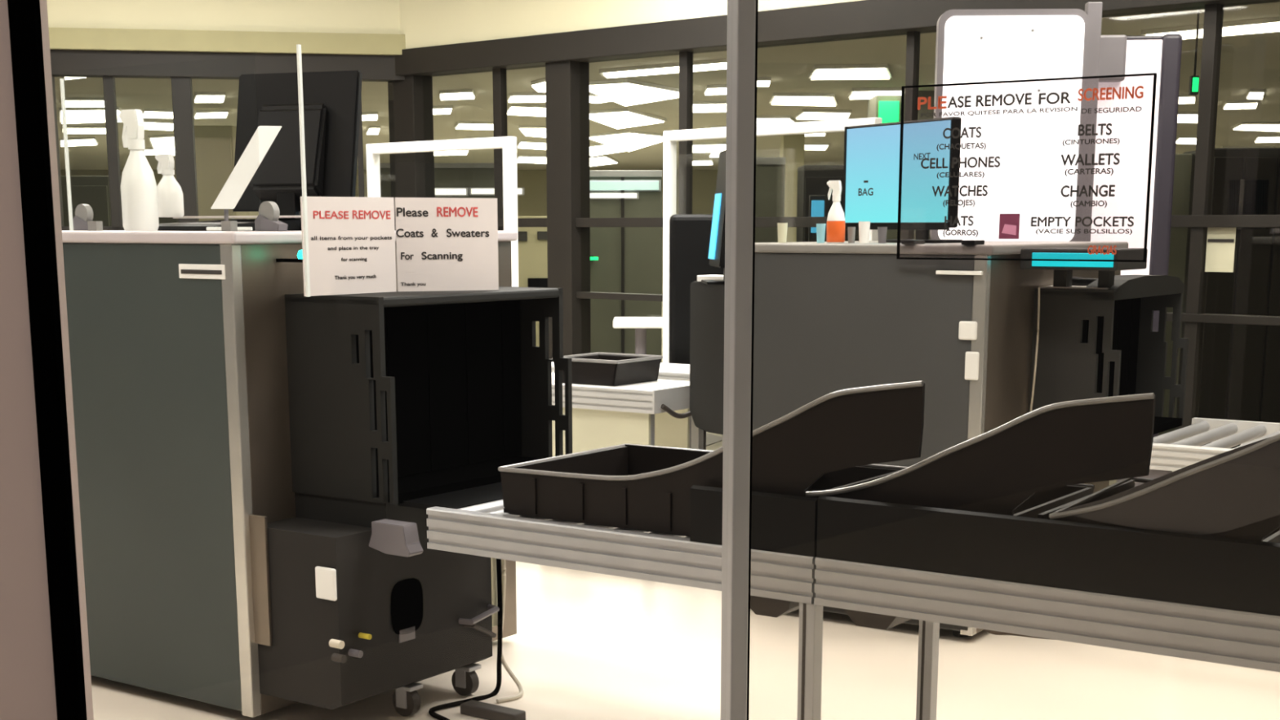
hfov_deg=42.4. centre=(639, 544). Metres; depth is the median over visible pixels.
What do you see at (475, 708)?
power strip
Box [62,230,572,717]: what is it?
scanner
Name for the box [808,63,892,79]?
ceiling light
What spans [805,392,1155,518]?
bin
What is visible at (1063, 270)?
display box
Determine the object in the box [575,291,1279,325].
trim
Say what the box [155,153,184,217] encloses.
spray bottle
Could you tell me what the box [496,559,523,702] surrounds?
power cable
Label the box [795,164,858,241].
tall cabinet
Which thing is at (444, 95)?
diffuser
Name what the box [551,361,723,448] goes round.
table
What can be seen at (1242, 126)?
ceiling light
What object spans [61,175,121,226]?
tall cabinet
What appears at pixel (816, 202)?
monitor
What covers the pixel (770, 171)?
wall
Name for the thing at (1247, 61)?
ceiling
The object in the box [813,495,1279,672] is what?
table
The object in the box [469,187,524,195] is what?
bar
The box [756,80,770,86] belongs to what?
diffuser
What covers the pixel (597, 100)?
diffuser
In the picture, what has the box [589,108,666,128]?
ceiling light
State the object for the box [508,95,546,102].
diffuser
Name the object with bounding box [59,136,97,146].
ceiling light
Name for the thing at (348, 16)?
wall
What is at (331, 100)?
monitor
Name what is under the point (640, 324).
pedestal table
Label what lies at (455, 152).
ceiling light
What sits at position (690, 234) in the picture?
office chair
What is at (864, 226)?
paper cup
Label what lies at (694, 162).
diffuser
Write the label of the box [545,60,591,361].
trim
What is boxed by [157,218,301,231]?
keyboard
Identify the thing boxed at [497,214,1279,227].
trim
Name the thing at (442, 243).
poster
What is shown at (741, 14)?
post
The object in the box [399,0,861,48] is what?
wall
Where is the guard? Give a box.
[59,44,310,297]
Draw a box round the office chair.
[669,213,723,449]
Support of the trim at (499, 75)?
on the floor
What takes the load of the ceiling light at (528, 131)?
attached to the ceiling
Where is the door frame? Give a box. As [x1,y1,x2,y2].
[0,0,93,719]
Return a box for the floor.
[90,293,1279,719]
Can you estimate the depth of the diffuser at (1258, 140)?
23.47 m
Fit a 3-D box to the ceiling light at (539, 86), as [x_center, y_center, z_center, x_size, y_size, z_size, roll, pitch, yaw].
[-0.852,-4.053,14.550,0.216,0.044,1.342,-1,11,-3]
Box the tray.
[551,351,662,386]
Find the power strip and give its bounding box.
[460,700,525,719]
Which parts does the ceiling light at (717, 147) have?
frame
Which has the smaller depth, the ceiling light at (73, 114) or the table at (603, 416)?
the table at (603, 416)
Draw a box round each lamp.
[297,249,302,258]
[590,254,598,262]
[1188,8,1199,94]
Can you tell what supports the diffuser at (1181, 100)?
attached to the ceiling light at (1183, 98)
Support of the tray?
on the table at (603, 416)
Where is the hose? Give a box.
[660,404,691,418]
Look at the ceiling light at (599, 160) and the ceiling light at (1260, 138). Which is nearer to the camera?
the ceiling light at (1260, 138)
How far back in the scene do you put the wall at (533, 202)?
37.15 m
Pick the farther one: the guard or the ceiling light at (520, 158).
the ceiling light at (520, 158)
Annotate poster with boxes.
[300,195,396,296]
[395,197,498,291]
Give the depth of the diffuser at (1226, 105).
16.91 m
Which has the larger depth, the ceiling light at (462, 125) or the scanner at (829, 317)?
the ceiling light at (462, 125)
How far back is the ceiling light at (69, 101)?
16.35 m
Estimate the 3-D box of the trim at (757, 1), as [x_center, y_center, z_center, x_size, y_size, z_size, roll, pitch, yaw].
[0.123,-0.165,1.915,0.003,2.600,0.028,-5,12,-24]
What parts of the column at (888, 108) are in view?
green panel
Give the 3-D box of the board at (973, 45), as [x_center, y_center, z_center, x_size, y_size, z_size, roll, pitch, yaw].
[1.669,-1.175,7.513,0.801,2.464,0.370,0,11,2]
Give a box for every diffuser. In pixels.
[65,100,104,106]
[66,128,106,133]
[195,95,224,102]
[195,111,227,118]
[361,114,377,120]
[366,128,379,134]
[432,108,451,114]
[440,92,474,100]
[456,123,493,129]
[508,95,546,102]
[532,81,545,92]
[589,96,619,103]
[590,193,636,198]
[692,160,712,165]
[705,88,726,95]
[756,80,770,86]
[756,118,793,124]
[771,96,835,106]
[804,145,827,150]
[849,90,901,99]
[1178,97,1194,103]
[1223,102,1257,109]
[1247,92,1263,99]
[1255,137,1279,142]
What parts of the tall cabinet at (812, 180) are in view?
door, door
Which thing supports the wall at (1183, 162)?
on the floor
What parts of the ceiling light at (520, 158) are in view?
frame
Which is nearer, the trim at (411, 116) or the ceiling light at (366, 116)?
the trim at (411, 116)
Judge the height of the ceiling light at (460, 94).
0.044 m
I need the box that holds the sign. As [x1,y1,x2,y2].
[896,72,1156,262]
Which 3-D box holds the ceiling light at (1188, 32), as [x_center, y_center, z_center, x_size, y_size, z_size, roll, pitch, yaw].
[3.475,-3.263,10.449,0.682,0.044,0.577,-10,15,-41]
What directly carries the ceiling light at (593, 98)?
attached to the ceiling
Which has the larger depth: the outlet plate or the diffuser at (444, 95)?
the diffuser at (444, 95)
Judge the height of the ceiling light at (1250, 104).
0.044 m
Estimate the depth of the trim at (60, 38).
11.18 m
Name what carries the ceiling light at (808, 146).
attached to the ceiling
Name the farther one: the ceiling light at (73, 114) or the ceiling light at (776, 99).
the ceiling light at (73, 114)
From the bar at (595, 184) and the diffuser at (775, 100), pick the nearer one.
the bar at (595, 184)
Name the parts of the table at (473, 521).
bridge plate, rail, leg, leg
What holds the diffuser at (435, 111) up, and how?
attached to the ceiling light at (437, 109)
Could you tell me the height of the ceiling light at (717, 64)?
0.044 m
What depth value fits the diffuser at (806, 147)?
25.65 m
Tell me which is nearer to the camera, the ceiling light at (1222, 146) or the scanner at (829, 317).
the scanner at (829, 317)
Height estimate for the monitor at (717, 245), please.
0.528 m
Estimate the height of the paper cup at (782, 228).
0.075 m
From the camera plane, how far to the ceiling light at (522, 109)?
17.51 m
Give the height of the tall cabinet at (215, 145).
2.550 m
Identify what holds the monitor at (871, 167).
on the scanner at (829, 317)
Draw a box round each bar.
[435,187,468,195]
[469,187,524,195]
[590,179,661,191]
[590,191,639,199]
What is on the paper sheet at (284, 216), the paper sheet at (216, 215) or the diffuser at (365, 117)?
the paper sheet at (216, 215)
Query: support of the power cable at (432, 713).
attached to the scanner at (249, 446)
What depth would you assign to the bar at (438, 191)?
14.63 m
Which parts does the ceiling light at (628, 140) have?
frame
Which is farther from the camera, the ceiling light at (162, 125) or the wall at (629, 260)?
the ceiling light at (162, 125)
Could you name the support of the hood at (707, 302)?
attached to the scanner at (829, 317)
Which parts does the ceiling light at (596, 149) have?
frame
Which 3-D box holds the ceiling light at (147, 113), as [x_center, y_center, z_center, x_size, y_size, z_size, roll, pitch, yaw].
[-5.327,-4.781,18.328,0.376,0.044,0.995,-4,11,-18]
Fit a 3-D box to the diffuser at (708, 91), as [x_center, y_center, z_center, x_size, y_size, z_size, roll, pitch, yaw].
[0.748,-4.148,15.118,0.280,0.016,0.675,0,11,0]
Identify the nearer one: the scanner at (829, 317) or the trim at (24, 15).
the trim at (24, 15)
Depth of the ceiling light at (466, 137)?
23.38 m
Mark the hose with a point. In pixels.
(668, 410)
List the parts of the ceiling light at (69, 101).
frame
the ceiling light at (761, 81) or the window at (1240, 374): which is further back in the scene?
the ceiling light at (761, 81)
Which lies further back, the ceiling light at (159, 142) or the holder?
the ceiling light at (159, 142)
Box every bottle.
[119,109,159,231]
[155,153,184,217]
[826,180,845,243]
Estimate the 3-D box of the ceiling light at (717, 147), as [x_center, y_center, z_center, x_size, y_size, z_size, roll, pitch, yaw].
[1.184,-6.312,26.275,0.743,0.044,2.710,0,11,2]
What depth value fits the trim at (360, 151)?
11.61 m
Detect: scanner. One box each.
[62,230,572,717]
[689,240,1188,637]
[1071,277,1097,285]
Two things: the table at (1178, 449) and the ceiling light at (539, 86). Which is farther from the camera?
the ceiling light at (539, 86)
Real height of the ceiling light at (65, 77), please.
0.044 m
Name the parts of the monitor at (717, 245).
casing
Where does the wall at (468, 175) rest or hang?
on the floor
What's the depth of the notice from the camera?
7.95 m
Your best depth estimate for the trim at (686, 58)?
10.00 m
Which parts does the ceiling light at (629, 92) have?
frame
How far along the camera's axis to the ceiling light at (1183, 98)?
15.94 m
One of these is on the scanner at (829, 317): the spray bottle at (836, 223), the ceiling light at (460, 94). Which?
the spray bottle at (836, 223)
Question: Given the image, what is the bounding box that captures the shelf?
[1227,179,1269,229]
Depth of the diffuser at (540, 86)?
14.50 m
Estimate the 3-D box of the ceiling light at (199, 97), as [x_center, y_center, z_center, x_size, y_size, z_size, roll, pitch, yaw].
[-4.180,-4.336,16.021,0.290,0.044,0.919,-3,11,-15]
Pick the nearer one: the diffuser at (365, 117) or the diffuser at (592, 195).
the diffuser at (592, 195)
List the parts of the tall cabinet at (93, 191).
door, door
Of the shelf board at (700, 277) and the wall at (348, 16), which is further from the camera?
the wall at (348, 16)
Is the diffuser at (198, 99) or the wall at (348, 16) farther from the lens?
the diffuser at (198, 99)
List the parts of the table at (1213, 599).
rail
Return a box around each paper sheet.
[173,216,301,217]
[183,215,301,217]
[1039,285,1108,289]
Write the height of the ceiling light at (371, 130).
0.044 m
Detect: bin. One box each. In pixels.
[497,380,924,536]
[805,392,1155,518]
[1037,433,1279,542]
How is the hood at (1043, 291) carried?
attached to the scanner at (829, 317)
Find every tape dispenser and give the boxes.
[72,204,93,230]
[254,200,288,231]
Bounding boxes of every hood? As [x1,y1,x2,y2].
[286,286,561,307]
[689,281,724,434]
[1035,288,1111,296]
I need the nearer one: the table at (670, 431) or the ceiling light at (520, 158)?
the table at (670, 431)
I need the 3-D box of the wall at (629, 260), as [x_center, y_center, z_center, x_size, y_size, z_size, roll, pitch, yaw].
[-0.164,-2.554,15.848,0.746,2.020,0.150,0,11,0]
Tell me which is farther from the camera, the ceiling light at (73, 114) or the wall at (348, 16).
the ceiling light at (73, 114)
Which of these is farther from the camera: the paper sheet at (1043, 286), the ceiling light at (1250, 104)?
the ceiling light at (1250, 104)
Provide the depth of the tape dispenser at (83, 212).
5.57 m
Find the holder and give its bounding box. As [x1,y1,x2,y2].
[206,125,281,231]
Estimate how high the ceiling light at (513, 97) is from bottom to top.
0.044 m
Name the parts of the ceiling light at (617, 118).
frame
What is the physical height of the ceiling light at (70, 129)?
0.044 m
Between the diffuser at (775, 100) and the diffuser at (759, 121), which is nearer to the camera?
the diffuser at (775, 100)
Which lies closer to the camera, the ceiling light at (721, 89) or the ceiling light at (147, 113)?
the ceiling light at (721, 89)
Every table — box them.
[398,482,939,719]
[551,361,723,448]
[551,372,703,457]
[613,316,662,354]
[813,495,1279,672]
[1116,417,1279,486]
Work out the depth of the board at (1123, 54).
7.75 m
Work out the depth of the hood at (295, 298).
5.00 m
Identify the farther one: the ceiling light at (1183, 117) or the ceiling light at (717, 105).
the ceiling light at (1183, 117)
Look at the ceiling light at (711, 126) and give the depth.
20.86 m
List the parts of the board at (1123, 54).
frame, post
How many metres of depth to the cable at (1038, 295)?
6.18 m
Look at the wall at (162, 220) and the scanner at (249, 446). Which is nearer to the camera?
the scanner at (249, 446)
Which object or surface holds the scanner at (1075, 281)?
on the paper sheet at (1043, 286)
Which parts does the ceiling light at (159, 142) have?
frame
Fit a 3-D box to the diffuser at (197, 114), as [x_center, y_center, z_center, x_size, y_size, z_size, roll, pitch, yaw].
[-4.769,-4.779,18.394,0.335,0.016,1.005,-3,11,-16]
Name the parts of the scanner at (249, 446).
panel, name plate, corner trim, panel, handle, handle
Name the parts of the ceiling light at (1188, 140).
frame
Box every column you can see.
[779,133,804,242]
[867,90,934,239]
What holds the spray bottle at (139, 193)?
on the scanner at (249, 446)
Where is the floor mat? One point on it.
(711, 439)
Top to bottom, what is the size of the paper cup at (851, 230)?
0.060 m
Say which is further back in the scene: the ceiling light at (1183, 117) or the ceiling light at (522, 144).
the ceiling light at (522, 144)
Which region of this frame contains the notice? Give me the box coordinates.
[1204,227,1236,271]
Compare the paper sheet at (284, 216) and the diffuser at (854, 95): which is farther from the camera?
the diffuser at (854, 95)
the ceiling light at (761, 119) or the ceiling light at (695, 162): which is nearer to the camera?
the ceiling light at (761, 119)
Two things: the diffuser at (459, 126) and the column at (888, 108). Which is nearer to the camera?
the column at (888, 108)
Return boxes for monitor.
[231,70,362,230]
[701,150,725,284]
[808,195,825,241]
[842,116,961,243]
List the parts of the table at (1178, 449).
rail, rail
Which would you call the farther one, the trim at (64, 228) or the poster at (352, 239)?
the trim at (64, 228)
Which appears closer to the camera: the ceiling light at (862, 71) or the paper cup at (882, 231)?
the paper cup at (882, 231)
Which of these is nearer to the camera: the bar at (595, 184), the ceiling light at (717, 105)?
the bar at (595, 184)
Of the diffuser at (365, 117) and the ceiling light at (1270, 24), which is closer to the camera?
the ceiling light at (1270, 24)
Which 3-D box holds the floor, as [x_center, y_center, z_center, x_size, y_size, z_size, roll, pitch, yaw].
[2.000,-2.690,22.141,64.000,0.106,47.500,0,11,0]
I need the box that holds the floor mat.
[706,432,721,446]
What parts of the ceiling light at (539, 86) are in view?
frame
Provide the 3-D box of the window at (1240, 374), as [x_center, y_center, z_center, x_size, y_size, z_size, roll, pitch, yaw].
[4.182,-1.644,11.176,0.934,2.000,0.630,0,11,0]
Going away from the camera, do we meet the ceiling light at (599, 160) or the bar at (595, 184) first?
the bar at (595, 184)
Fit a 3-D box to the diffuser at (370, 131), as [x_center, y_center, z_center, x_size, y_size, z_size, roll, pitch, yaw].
[-3.463,-5.377,21.499,0.150,0.016,1.240,-2,11,-11]
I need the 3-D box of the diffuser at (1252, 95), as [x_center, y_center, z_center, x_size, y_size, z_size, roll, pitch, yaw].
[5.831,-4.251,15.651,0.140,0.016,0.808,4,12,19]
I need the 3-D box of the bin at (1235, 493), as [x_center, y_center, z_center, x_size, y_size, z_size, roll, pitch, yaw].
[1.380,-0.138,3.687,0.802,0.431,0.665,7,13,34]
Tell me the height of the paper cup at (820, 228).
0.072 m
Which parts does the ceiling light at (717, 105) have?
frame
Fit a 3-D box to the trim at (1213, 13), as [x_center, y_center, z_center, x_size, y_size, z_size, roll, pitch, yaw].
[2.720,-1.315,8.055,0.062,2.535,0.080,10,14,41]
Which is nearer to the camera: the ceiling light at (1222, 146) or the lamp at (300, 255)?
the lamp at (300, 255)
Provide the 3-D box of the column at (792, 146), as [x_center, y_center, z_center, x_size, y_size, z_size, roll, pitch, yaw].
[1.996,-4.084,21.857,0.288,2.750,0.530,0,11,0]
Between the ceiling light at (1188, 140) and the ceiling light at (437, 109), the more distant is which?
the ceiling light at (1188, 140)
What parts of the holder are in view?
support stem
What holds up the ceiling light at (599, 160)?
attached to the ceiling
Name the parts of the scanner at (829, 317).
panel, push plate, push plate, corner trim, panel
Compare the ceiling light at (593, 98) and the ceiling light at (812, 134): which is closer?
the ceiling light at (593, 98)
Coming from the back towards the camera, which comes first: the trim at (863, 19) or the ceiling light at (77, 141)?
the ceiling light at (77, 141)
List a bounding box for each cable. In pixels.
[428,558,502,719]
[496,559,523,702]
[1029,287,1039,412]
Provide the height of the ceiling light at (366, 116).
0.044 m
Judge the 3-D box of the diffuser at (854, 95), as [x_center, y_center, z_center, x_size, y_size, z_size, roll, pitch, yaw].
[2.222,-4.233,15.562,0.511,0.016,0.824,2,11,9]
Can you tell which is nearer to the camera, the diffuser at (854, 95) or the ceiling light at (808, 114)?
the diffuser at (854, 95)
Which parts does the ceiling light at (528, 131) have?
frame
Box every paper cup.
[777,222,787,242]
[816,223,826,243]
[847,226,855,243]
[858,221,870,243]
[877,226,887,243]
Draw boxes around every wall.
[46,0,399,34]
[60,169,717,293]
[158,217,178,223]
[379,163,494,198]
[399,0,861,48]
[589,170,662,362]
[755,157,785,242]
[1158,153,1192,435]
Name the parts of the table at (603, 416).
rail, leg, leg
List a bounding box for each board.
[697,275,723,281]
[929,1,1102,241]
[1090,34,1182,437]
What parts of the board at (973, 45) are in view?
post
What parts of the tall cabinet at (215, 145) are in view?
door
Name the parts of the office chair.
backrest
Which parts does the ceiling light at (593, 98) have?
frame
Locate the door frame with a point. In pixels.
(27, 678)
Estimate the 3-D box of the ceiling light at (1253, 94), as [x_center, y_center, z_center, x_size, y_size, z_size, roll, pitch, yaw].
[5.831,-4.265,15.651,0.151,0.044,0.866,4,12,19]
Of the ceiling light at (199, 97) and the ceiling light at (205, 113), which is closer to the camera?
the ceiling light at (199, 97)
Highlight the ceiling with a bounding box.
[54,1,1279,169]
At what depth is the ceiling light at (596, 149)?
26.47 m
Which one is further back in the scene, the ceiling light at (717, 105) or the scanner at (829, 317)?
the ceiling light at (717, 105)
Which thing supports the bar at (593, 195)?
attached to the wall at (629, 260)
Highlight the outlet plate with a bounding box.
[315,566,337,600]
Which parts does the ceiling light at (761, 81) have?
frame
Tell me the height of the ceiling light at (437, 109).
0.044 m
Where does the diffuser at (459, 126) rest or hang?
attached to the ceiling light at (462, 125)
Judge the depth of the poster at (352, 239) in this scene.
4.90 m
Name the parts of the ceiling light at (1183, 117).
frame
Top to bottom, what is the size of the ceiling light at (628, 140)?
0.044 m
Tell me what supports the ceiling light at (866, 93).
attached to the ceiling
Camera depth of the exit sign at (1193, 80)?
9.09 m
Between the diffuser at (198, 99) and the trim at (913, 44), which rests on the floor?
the trim at (913, 44)
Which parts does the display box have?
mount leg, mount leg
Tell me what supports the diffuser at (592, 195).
attached to the bar at (593, 195)
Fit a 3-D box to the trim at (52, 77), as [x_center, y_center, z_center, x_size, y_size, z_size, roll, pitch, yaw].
[-4.049,-1.946,11.409,0.144,2.505,0.140,-2,11,-10]
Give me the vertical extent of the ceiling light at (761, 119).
0.044 m
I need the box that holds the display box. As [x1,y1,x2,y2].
[1020,247,1147,289]
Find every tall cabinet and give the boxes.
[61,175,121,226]
[194,125,248,221]
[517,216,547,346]
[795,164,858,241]
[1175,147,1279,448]
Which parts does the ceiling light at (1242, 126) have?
frame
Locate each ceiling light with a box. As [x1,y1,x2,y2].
[58,106,123,124]
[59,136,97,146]
[62,125,106,133]
[64,76,84,79]
[65,97,104,106]
[142,108,173,118]
[143,119,173,130]
[143,147,174,155]
[147,133,174,155]
[193,92,225,102]
[193,109,228,118]
[361,111,377,120]
[366,125,380,134]
[432,105,453,114]
[434,150,469,155]
[440,88,475,100]
[454,120,493,129]
[464,136,493,138]
[506,92,546,102]
[506,103,546,116]
[516,139,546,150]
[516,155,546,164]
[518,125,546,137]
[530,78,545,92]
[589,79,693,106]
[589,93,619,103]
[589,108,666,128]
[589,129,662,151]
[589,143,625,156]
[589,154,618,166]
[599,57,726,78]
[692,142,725,152]
[692,158,713,165]
[693,100,726,112]
[703,84,726,95]
[708,152,719,157]
[709,125,726,128]
[756,76,770,86]
[756,115,797,124]
[768,92,837,106]
[794,109,851,119]
[804,133,826,136]
[804,142,829,150]
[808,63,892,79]
[848,87,905,99]
[1141,23,1203,39]
[1176,135,1196,144]
[1177,111,1198,123]
[1178,93,1195,103]
[1220,146,1275,147]
[1222,16,1279,35]
[1222,99,1258,109]
[1231,121,1279,132]
[1246,88,1264,99]
[1253,134,1279,142]
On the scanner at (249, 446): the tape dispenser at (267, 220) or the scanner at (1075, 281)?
the tape dispenser at (267, 220)
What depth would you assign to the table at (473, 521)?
4.21 m
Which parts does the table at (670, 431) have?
rail, leg, leg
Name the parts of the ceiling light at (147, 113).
frame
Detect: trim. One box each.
[7,0,87,719]
[48,26,405,55]
[49,48,404,81]
[51,75,64,226]
[61,226,395,230]
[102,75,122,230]
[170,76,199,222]
[357,93,364,196]
[387,75,435,226]
[395,0,1279,76]
[492,67,507,231]
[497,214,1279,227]
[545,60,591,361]
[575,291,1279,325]
[678,51,693,213]
[746,0,758,719]
[900,31,919,239]
[1178,3,1223,428]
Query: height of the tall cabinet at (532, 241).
1.620 m
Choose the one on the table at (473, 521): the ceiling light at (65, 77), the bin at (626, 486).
the bin at (626, 486)

